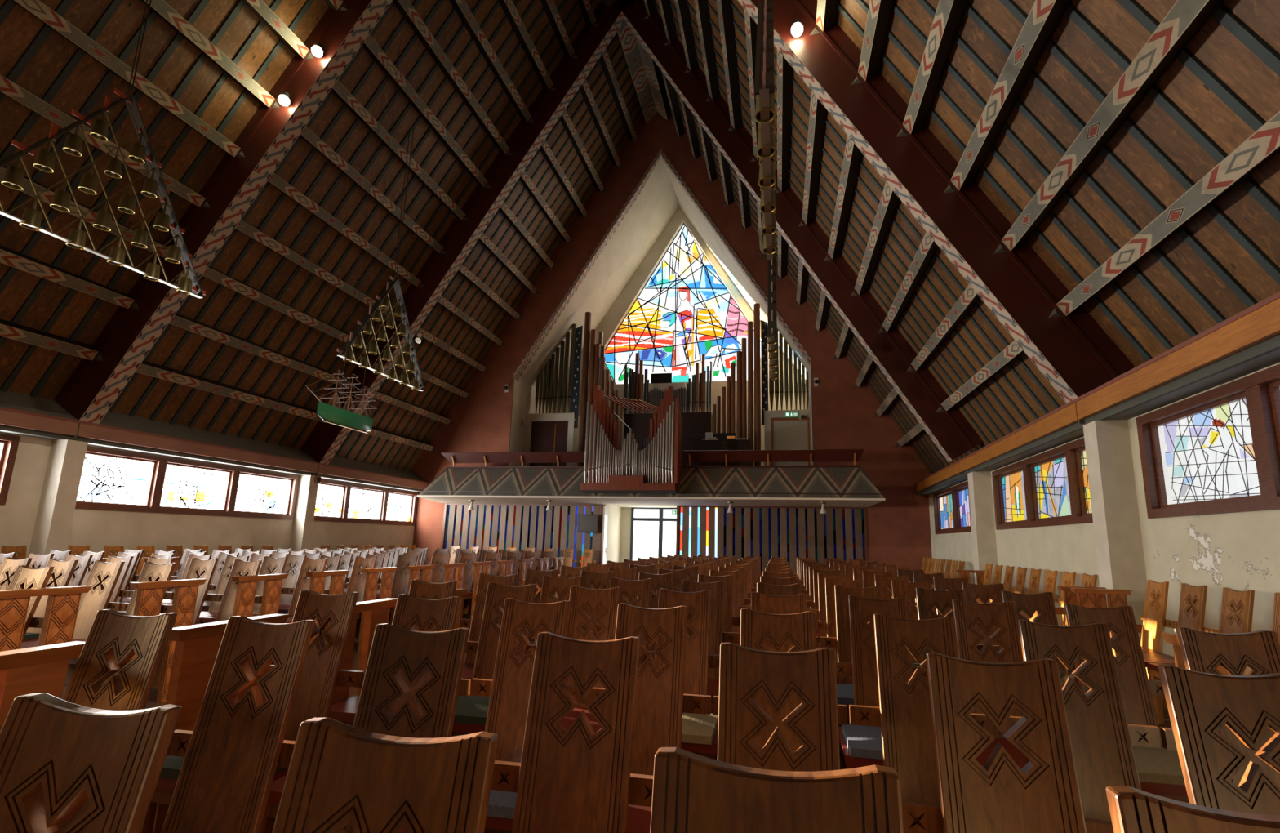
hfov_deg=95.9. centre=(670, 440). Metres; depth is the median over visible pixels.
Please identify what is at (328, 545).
chair
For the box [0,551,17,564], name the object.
chair
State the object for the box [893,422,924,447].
roof purlin
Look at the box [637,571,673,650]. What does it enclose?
chair
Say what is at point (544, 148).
roof purlin
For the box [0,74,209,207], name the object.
roof purlin
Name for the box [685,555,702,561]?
chair
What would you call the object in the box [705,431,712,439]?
notice sheet
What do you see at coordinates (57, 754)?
chair
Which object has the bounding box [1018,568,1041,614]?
chair
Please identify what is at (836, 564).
chair
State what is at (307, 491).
column
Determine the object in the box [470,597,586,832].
chair
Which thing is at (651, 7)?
ceiling beam
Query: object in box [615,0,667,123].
board
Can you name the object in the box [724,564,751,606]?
chair
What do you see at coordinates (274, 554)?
chair
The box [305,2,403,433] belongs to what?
model ship
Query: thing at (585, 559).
chair
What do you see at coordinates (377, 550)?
chair
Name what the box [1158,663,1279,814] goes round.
chair
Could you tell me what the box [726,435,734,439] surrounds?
desk lamp
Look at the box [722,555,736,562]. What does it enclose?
chair
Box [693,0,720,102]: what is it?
ceiling beam
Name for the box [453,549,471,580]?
chair
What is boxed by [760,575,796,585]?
chair
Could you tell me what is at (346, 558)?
chair
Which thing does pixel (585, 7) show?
roof purlin
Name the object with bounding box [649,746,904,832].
chair
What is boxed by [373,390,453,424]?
roof purlin
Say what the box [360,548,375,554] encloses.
chair
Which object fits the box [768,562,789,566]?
chair
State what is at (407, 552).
chair
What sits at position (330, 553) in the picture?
chair
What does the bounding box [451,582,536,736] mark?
chair
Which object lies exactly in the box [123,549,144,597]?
chair
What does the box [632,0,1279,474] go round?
ceiling
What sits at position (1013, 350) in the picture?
roof purlin
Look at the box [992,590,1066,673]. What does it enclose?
chair
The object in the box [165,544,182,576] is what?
chair
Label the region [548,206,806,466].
wall
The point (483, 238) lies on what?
roof purlin
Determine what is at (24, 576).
chair
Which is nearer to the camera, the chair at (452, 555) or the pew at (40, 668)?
the pew at (40, 668)
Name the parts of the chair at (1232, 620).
seat frame, leg, seat, backrest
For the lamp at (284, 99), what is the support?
attached to the roof truss at (1072, 351)
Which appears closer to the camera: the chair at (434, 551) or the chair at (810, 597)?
the chair at (810, 597)
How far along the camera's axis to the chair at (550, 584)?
4.18 m
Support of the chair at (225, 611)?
on the floor at (151, 702)
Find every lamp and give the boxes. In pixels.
[277,91,290,106]
[311,42,323,57]
[468,499,475,510]
[546,499,552,510]
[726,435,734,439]
[726,501,733,512]
[791,18,803,37]
[819,501,826,513]
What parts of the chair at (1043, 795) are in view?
rail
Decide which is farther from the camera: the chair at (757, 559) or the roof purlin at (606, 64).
the roof purlin at (606, 64)
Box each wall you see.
[0,431,417,597]
[396,102,952,573]
[524,412,580,466]
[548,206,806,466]
[605,504,691,563]
[764,409,809,465]
[928,362,1279,656]
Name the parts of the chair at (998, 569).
backrest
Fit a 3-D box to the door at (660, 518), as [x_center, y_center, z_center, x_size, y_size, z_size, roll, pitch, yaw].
[-0.512,3.443,19.144,1.649,2.440,0.061,-1,-10,11]
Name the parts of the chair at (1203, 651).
rail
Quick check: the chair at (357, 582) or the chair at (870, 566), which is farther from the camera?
the chair at (870, 566)
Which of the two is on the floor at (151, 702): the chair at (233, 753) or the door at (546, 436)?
the chair at (233, 753)
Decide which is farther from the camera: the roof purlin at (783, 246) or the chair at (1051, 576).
the roof purlin at (783, 246)
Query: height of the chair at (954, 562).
1.064 m
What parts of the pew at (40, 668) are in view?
carved post, handrail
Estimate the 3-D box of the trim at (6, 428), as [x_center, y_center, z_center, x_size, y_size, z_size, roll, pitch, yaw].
[-10.384,-0.731,6.213,0.091,0.289,26.220,-1,-10,11]
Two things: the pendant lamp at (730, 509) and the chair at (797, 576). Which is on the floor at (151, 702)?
the chair at (797, 576)
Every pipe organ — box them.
[535,302,808,466]
[578,385,682,493]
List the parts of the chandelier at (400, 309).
edge frame, edge frame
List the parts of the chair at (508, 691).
seat frame, seat, backrest, rail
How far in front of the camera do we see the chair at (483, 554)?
11.37 m
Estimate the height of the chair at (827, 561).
1.064 m
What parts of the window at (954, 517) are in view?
sash, glass pane, sash, glass pane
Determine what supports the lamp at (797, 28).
attached to the roof truss at (1072, 351)
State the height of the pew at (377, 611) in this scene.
0.935 m
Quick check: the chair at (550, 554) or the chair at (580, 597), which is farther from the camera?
the chair at (550, 554)
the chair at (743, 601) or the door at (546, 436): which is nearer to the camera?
the chair at (743, 601)
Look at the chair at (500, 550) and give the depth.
13.12 m
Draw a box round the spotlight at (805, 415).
[798,414,808,419]
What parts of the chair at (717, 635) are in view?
seat, rail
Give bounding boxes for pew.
[0,640,84,730]
[126,577,206,702]
[152,613,289,832]
[326,597,397,703]
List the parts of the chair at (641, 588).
rail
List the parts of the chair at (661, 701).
seat, rail, backrest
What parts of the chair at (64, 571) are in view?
seat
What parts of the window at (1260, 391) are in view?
sash, glass pane, sash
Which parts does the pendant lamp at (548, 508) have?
lamp shade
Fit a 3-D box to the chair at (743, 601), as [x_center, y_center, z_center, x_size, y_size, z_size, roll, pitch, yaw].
[0.633,1.887,6.114,0.505,1.064,0.570,-1,-10,11]
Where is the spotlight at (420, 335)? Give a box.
[415,333,422,343]
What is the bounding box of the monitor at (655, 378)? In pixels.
[650,373,671,383]
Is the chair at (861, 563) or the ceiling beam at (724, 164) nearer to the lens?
the chair at (861, 563)
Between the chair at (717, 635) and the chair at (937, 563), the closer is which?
the chair at (717, 635)
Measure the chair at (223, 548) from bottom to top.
1.064 m
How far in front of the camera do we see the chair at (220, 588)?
6.56 m
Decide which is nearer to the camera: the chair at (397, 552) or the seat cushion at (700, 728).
the seat cushion at (700, 728)
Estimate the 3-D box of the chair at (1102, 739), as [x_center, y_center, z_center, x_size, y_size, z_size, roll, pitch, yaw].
[1.391,1.147,1.789,0.505,1.064,0.570,-1,-10,10]
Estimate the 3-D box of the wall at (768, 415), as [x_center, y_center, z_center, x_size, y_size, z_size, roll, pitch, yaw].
[3.735,0.537,18.399,1.414,2.949,0.684,-1,-10,11]
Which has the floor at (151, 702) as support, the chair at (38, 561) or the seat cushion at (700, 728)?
the chair at (38, 561)
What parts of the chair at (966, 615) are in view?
seat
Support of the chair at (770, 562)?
on the floor at (151, 702)
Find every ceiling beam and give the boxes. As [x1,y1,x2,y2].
[643,0,657,19]
[657,0,678,45]
[661,71,685,137]
[675,0,698,73]
[679,95,701,159]
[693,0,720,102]
[697,121,717,182]
[716,0,742,131]
[716,146,733,205]
[736,173,751,230]
[744,8,759,161]
[756,201,763,254]
[775,48,793,193]
[798,91,826,226]
[809,0,839,35]
[823,135,862,260]
[851,0,895,84]
[896,0,968,137]
[943,0,1071,193]
[993,0,1223,253]
[1048,111,1279,318]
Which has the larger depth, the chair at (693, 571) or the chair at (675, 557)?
the chair at (675, 557)
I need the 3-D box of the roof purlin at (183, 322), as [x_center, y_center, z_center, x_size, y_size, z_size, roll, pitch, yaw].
[-8.628,-1.877,12.408,0.384,0.286,4.866,-1,-10,11]
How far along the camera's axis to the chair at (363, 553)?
10.04 m
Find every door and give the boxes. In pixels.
[528,420,568,466]
[600,505,608,564]
[629,506,676,559]
[770,417,810,465]
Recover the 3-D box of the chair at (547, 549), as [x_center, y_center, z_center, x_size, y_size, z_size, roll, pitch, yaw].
[-3.704,3.720,17.125,0.505,1.064,0.570,-1,-10,11]
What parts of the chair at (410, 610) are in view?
leg, seat frame, seat, rail, backrest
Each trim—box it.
[0,390,426,481]
[0,406,428,483]
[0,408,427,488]
[0,423,423,491]
[513,148,811,380]
[914,291,1279,484]
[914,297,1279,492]
[917,333,1279,494]
[1141,291,1279,364]
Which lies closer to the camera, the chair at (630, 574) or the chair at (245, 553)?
the chair at (630, 574)
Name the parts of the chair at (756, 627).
backrest, rail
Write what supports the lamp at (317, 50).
attached to the roof truss at (1072, 351)
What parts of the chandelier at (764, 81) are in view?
edge frame, edge frame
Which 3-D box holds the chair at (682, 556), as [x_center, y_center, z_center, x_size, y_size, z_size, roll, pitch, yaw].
[0.178,2.918,12.062,0.505,1.064,0.570,-1,-10,10]
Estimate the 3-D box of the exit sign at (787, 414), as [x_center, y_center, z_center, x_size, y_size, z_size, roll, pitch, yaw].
[3.836,-0.833,18.235,0.395,0.137,0.026,-1,-10,11]
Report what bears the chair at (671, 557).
on the floor at (151, 702)
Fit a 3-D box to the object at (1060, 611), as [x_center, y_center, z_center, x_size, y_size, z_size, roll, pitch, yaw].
[2.723,1.651,4.134,0.079,0.935,0.540,-1,-10,11]
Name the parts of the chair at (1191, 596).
seat frame, leg, seat, leg, backrest, rail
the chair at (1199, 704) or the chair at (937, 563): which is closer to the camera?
the chair at (1199, 704)
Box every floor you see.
[61,613,1172,739]
[564,503,734,510]
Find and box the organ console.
[697,432,750,465]
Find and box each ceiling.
[0,0,644,470]
[0,430,420,492]
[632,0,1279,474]
[920,348,1279,494]
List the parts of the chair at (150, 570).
seat frame, backrest, rail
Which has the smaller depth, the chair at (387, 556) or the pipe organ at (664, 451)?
the chair at (387, 556)
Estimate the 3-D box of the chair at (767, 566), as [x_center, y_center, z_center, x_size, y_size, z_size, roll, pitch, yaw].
[1.290,2.025,6.819,0.505,1.064,0.570,-1,-10,11]
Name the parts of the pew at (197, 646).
carved post, handrail, carved post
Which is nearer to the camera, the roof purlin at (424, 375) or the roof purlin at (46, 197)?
the roof purlin at (46, 197)
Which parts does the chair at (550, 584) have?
rail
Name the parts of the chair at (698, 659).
rail, backrest, seat, seat frame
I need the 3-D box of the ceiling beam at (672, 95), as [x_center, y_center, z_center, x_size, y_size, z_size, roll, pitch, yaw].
[-0.060,-10.711,17.391,0.384,0.286,4.266,-1,-10,11]
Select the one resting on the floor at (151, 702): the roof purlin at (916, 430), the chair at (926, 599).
the chair at (926, 599)
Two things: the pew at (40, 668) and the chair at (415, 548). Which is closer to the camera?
the pew at (40, 668)
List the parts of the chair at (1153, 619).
seat, rail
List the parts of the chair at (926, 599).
rail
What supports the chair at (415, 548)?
on the floor at (151, 702)
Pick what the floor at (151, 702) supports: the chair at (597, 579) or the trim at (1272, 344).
the chair at (597, 579)
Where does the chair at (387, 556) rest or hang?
on the floor at (151, 702)
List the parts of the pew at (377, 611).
carved post, carved post, handrail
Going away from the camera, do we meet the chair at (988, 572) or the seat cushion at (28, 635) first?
the seat cushion at (28, 635)
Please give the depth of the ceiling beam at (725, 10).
12.06 m
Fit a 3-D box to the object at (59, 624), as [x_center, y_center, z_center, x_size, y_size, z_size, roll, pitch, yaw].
[-4.147,1.430,3.711,0.079,0.935,0.540,-1,-10,11]
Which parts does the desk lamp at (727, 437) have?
lamp shade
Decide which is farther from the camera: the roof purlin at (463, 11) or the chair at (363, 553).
the roof purlin at (463, 11)
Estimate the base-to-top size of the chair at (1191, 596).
1.064 m
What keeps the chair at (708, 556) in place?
on the floor at (151, 702)
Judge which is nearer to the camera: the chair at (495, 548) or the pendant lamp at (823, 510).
the pendant lamp at (823, 510)
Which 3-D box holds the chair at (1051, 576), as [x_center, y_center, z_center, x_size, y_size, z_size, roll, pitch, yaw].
[4.758,2.230,7.567,0.570,1.064,0.505,-1,-10,12]
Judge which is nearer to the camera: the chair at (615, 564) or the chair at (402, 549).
the chair at (615, 564)
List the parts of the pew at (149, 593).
carved post, carved post, handrail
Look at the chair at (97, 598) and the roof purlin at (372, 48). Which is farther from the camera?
the roof purlin at (372, 48)
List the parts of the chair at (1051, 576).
backrest, rail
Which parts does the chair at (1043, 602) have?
rail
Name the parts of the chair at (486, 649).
seat frame, seat, rail, backrest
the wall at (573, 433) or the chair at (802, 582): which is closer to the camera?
the chair at (802, 582)
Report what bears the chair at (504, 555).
on the floor at (151, 702)
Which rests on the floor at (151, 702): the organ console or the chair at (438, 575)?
the chair at (438, 575)
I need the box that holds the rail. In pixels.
[440,448,864,466]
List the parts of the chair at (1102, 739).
rail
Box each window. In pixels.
[0,433,20,504]
[75,445,298,519]
[314,479,417,525]
[604,222,760,383]
[933,480,971,533]
[991,437,1093,529]
[1135,364,1279,518]
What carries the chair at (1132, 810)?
on the floor at (151, 702)
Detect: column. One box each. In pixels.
[27,439,88,557]
[289,475,318,551]
[967,471,997,601]
[1083,419,1146,642]
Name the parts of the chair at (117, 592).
rail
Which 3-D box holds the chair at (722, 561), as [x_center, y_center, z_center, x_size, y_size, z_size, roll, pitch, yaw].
[0.738,2.473,9.451,0.505,1.064,0.570,-1,-10,11]
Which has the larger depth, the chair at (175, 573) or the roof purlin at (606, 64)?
the roof purlin at (606, 64)
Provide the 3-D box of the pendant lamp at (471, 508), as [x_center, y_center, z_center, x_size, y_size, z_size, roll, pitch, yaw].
[-5.794,1.875,16.848,0.182,0.289,0.182,-1,-10,11]
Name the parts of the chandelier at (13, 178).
edge frame, edge frame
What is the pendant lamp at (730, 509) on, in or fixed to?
hanging from the gallery
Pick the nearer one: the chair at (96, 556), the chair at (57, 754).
the chair at (57, 754)
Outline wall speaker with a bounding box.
[314,475,321,483]
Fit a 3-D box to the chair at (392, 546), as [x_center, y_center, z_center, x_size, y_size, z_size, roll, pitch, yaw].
[-8.031,3.606,17.000,0.570,1.064,0.505,-1,-10,11]
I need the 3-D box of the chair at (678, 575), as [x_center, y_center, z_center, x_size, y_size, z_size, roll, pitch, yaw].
[-0.029,1.746,5.390,0.505,1.064,0.570,-1,-10,11]
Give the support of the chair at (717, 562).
on the floor at (151, 702)
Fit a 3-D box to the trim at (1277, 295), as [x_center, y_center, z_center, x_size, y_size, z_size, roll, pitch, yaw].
[4.089,-1.054,3.548,0.084,0.038,26.220,-1,-10,12]
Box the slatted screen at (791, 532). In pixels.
[440,502,868,573]
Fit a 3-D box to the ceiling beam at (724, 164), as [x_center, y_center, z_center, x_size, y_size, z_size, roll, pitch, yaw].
[1.500,-8.114,16.632,0.384,0.286,4.266,-1,-10,11]
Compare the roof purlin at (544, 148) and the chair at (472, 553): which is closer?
the chair at (472, 553)
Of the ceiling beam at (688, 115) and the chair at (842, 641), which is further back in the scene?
the ceiling beam at (688, 115)
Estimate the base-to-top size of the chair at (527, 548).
1.064 m
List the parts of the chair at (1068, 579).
backrest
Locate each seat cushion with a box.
[22,631,39,639]
[159,755,284,779]
[453,694,489,724]
[486,789,516,818]
[681,712,718,744]
[836,683,853,704]
[841,723,883,759]
[912,662,921,666]
[1132,745,1185,785]
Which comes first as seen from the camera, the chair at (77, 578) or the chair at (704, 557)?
the chair at (77, 578)
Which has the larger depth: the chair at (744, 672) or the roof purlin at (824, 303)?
the roof purlin at (824, 303)
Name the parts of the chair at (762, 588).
backrest, rail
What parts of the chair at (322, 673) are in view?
leg, seat frame, seat, rail, backrest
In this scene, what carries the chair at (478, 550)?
on the floor at (151, 702)
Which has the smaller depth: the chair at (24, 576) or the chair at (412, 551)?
the chair at (24, 576)
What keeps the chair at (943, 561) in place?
on the floor at (151, 702)
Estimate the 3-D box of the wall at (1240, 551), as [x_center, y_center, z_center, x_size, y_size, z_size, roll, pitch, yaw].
[4.576,0.413,3.295,0.380,3.162,26.448,-1,-10,12]
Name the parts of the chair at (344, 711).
seat, seat frame, backrest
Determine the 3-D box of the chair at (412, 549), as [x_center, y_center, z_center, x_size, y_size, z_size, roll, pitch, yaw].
[-5.143,2.679,11.348,0.505,1.064,0.570,-1,-10,10]
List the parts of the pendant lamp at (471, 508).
lamp shade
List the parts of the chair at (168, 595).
rail, backrest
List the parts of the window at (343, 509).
glass pane, sash, glass pane, sash, sash, glass pane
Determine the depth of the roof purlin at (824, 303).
16.13 m
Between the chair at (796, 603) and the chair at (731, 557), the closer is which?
the chair at (796, 603)
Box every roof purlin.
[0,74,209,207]
[0,165,168,257]
[0,245,138,309]
[0,319,102,360]
[12,0,244,157]
[134,360,326,422]
[140,0,279,107]
[168,312,355,388]
[202,266,378,355]
[235,219,401,320]
[241,0,313,58]
[267,173,424,287]
[299,125,446,253]
[324,0,347,10]
[330,80,468,220]
[351,426,435,451]
[361,34,491,187]
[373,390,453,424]
[392,0,512,155]
[395,361,471,398]
[416,327,488,372]
[437,295,505,346]
[448,0,534,122]
[457,264,522,319]
[478,232,539,293]
[497,0,555,89]
[498,201,555,268]
[519,170,573,243]
[539,140,589,217]
[540,0,577,57]
[559,109,606,192]
[577,0,599,26]
[579,79,622,167]
[599,48,639,142]
[776,230,788,279]
[793,259,808,305]
[812,288,831,332]
[831,321,853,359]
[850,182,899,296]
[852,354,875,387]
[872,387,899,417]
[878,231,938,333]
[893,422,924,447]
[906,284,980,371]
[936,340,1024,412]
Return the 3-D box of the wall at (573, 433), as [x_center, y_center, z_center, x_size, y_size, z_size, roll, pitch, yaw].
[-4.067,0.595,19.861,1.725,3.010,0.684,-1,-10,11]
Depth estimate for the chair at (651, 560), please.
9.15 m
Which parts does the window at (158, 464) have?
glass pane, sash, glass pane, sash, glass pane, sash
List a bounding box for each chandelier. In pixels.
[0,0,206,297]
[336,128,424,391]
[754,0,776,259]
[767,257,777,380]
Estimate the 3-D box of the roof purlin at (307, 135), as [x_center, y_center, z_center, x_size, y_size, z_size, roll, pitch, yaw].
[-6.400,-5.389,12.616,0.384,0.286,4.866,-1,-10,11]
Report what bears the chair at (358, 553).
on the floor at (151, 702)
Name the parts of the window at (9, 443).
sash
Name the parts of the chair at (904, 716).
backrest, rail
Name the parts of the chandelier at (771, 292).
edge frame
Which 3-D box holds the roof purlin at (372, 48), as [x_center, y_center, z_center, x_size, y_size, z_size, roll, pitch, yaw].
[-5.285,-7.145,12.720,0.384,0.286,4.866,-1,-10,11]
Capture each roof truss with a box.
[54,0,1134,423]
[300,0,982,464]
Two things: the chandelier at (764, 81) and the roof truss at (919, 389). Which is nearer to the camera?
the chandelier at (764, 81)
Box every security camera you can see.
[504,384,508,391]
[813,377,818,386]
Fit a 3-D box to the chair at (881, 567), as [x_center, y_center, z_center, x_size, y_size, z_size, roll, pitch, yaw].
[3.111,2.297,8.155,0.505,1.064,0.570,-1,-10,10]
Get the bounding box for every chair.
[0,545,26,577]
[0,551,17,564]
[0,556,32,590]
[0,692,181,832]
[7,564,54,642]
[19,560,124,684]
[22,558,78,640]
[28,552,54,568]
[49,549,71,585]
[54,608,177,832]
[66,554,93,586]
[67,545,89,555]
[68,561,176,686]
[80,551,105,585]
[96,555,133,602]
[103,545,132,597]
[115,551,140,602]
[117,552,174,613]
[121,550,174,602]
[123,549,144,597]
[128,551,206,604]
[128,556,174,599]
[132,544,154,590]
[141,589,364,832]
[152,559,262,685]
[160,553,212,614]
[160,615,315,832]
[163,548,202,599]
[163,551,239,604]
[164,549,231,599]
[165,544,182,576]
[172,557,218,624]
[193,544,208,555]
[196,555,249,624]
[200,552,271,611]
[202,555,288,622]
[217,544,231,553]
[234,548,252,556]
[240,544,253,551]
[240,550,261,561]
[259,593,471,832]
[260,548,278,564]
[261,544,273,551]
[269,551,290,573]
[271,716,497,832]
[277,547,293,552]
[278,553,306,608]
[278,555,342,635]
[285,557,328,622]
[288,549,305,572]
[302,548,317,553]
[302,551,321,578]
[314,547,328,551]
[315,550,333,570]
[320,544,329,549]
[321,552,353,634]
[327,549,343,568]
[328,578,457,725]
[335,544,344,550]
[337,548,351,564]
[340,551,361,593]
[343,555,379,638]
[343,622,469,832]
[344,546,358,552]
[350,544,358,550]
[351,550,368,573]
[355,553,385,639]
[357,554,421,639]
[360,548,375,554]
[363,544,371,549]
[367,547,380,552]
[372,546,384,551]
[372,551,390,595]
[375,544,383,547]
[375,552,422,599]
[379,551,395,574]
[384,549,399,567]
[387,544,395,550]
[389,548,403,554]
[393,547,406,555]
[405,551,422,575]
[408,544,416,550]
[408,550,424,572]
[412,549,426,564]
[414,548,429,564]
[416,547,430,564]
[430,553,453,582]
[433,551,449,569]
[434,551,449,564]
[448,545,460,563]
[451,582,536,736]
[453,548,468,563]
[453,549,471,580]
[453,550,473,580]
[453,551,475,613]
[453,552,477,618]
[459,572,516,694]
[462,551,501,616]
[469,546,479,553]
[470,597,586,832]
[471,551,496,586]
[472,550,493,582]
[476,548,489,561]
[488,546,497,551]
[490,631,653,832]
[497,549,511,559]
[501,550,515,559]
[504,551,521,586]
[506,546,516,563]
[516,551,537,595]
[517,550,532,581]
[524,568,558,640]
[525,546,535,562]
[533,574,588,644]
[536,550,553,570]
[544,547,554,569]
[556,564,588,601]
[559,585,620,733]
[562,547,576,566]
[579,548,595,566]
[581,569,613,625]
[586,562,611,589]
[586,603,711,832]
[595,577,651,666]
[607,560,629,579]
[608,566,637,604]
[623,559,644,577]
[629,563,657,601]
[637,557,655,573]
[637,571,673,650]
[638,587,719,759]
[644,561,667,594]
[648,556,666,573]
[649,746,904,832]
[656,568,688,599]
[658,555,674,561]
[658,560,679,569]
[666,554,681,559]
[669,558,688,569]
[672,564,698,614]
[674,554,688,558]
[678,556,695,564]
[681,579,739,712]
[684,562,707,579]
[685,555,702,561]
[692,555,706,559]
[693,560,715,575]
[697,554,711,559]
[697,573,740,631]
[701,559,720,571]
[708,557,725,567]
[710,568,751,644]
[712,608,847,752]
[713,556,729,564]
[717,641,839,771]
[718,555,733,566]
[718,566,751,638]
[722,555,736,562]
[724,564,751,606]
[730,561,756,606]
[735,560,756,586]
[738,558,760,582]
[742,557,760,579]
[744,556,762,577]
[746,555,762,574]
[751,591,806,651]
[756,582,818,647]
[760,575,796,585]
[762,570,793,577]
[765,567,792,573]
[766,564,791,569]
[768,560,788,564]
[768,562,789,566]
[769,559,787,562]
[770,558,786,560]
[793,556,811,575]
[793,558,813,577]
[796,559,816,581]
[796,560,819,584]
[800,561,823,610]
[800,564,827,608]
[806,565,833,608]
[806,568,840,642]
[807,572,849,648]
[815,577,863,683]
[819,584,881,726]
[822,557,837,564]
[825,558,841,567]
[829,560,846,570]
[833,561,852,570]
[835,595,928,768]
[839,562,859,576]
[844,564,867,580]
[848,558,863,564]
[848,613,996,803]
[853,559,870,564]
[853,567,878,586]
[859,560,876,566]
[862,570,892,622]
[866,562,885,568]
[874,573,911,610]
[875,564,896,576]
[884,565,909,582]
[891,579,933,662]
[897,568,924,604]
[902,652,1113,832]
[910,571,942,613]
[915,586,983,683]
[920,556,926,573]
[924,557,930,573]
[928,557,935,573]
[933,558,940,573]
[933,576,968,617]
[939,559,946,577]
[944,559,951,577]
[950,560,957,577]
[951,599,1030,768]
[956,560,964,577]
[961,582,1004,644]
[981,564,1003,603]
[982,563,992,584]
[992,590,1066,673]
[998,619,1161,819]
[1003,565,1014,592]
[1014,566,1027,611]
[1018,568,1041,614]
[1022,569,1058,619]
[1028,571,1075,626]
[1060,603,1189,802]
[1063,573,1097,626]
[1106,785,1279,832]
[1140,579,1176,653]
[1142,582,1216,709]
[1146,586,1254,724]
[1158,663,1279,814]
[1160,626,1279,786]
[1271,592,1279,643]
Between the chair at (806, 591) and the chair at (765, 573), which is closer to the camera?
the chair at (765, 573)
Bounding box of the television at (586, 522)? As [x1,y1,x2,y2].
[577,513,599,532]
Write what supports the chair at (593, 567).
on the floor at (151, 702)
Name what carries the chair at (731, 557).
on the floor at (151, 702)
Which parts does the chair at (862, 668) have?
leg, seat frame, seat, backrest, rail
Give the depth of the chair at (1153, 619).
5.32 m
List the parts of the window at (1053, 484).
sash, glass pane, sash, glass pane, sash, glass pane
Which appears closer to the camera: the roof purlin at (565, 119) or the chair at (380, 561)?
the chair at (380, 561)
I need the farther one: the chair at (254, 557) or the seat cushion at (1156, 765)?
the chair at (254, 557)
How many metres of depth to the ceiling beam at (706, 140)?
17.68 m
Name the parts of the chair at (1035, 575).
backrest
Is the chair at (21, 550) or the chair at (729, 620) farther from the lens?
the chair at (21, 550)
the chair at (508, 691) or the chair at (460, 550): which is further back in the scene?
the chair at (460, 550)
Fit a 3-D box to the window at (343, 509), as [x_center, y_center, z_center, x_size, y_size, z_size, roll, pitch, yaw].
[-8.767,1.835,16.627,0.182,1.064,4.461,-1,-10,11]
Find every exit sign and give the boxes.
[669,509,676,514]
[785,412,797,416]
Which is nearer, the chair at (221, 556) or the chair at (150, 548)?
the chair at (221, 556)
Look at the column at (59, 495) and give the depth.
9.29 m
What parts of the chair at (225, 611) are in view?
leg, backrest, rail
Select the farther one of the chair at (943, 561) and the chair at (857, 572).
the chair at (943, 561)
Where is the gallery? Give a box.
[416,465,885,506]
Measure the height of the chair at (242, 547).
1.064 m
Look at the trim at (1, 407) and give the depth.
10.96 m
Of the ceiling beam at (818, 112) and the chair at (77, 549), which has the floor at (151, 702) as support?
the chair at (77, 549)
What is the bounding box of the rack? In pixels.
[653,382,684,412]
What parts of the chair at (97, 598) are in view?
seat, backrest, rail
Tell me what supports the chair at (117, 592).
on the floor at (151, 702)
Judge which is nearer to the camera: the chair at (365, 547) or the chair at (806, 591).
the chair at (806, 591)
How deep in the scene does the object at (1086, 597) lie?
5.98 m
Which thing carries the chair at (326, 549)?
on the floor at (151, 702)
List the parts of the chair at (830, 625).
rail, backrest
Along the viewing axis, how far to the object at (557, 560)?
12.66 m
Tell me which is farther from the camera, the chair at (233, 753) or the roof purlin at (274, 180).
the roof purlin at (274, 180)
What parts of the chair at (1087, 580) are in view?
backrest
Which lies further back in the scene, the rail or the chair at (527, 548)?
the chair at (527, 548)
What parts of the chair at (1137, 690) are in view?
rail, backrest, seat, seat frame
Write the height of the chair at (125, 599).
1.064 m
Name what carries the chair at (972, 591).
on the floor at (151, 702)

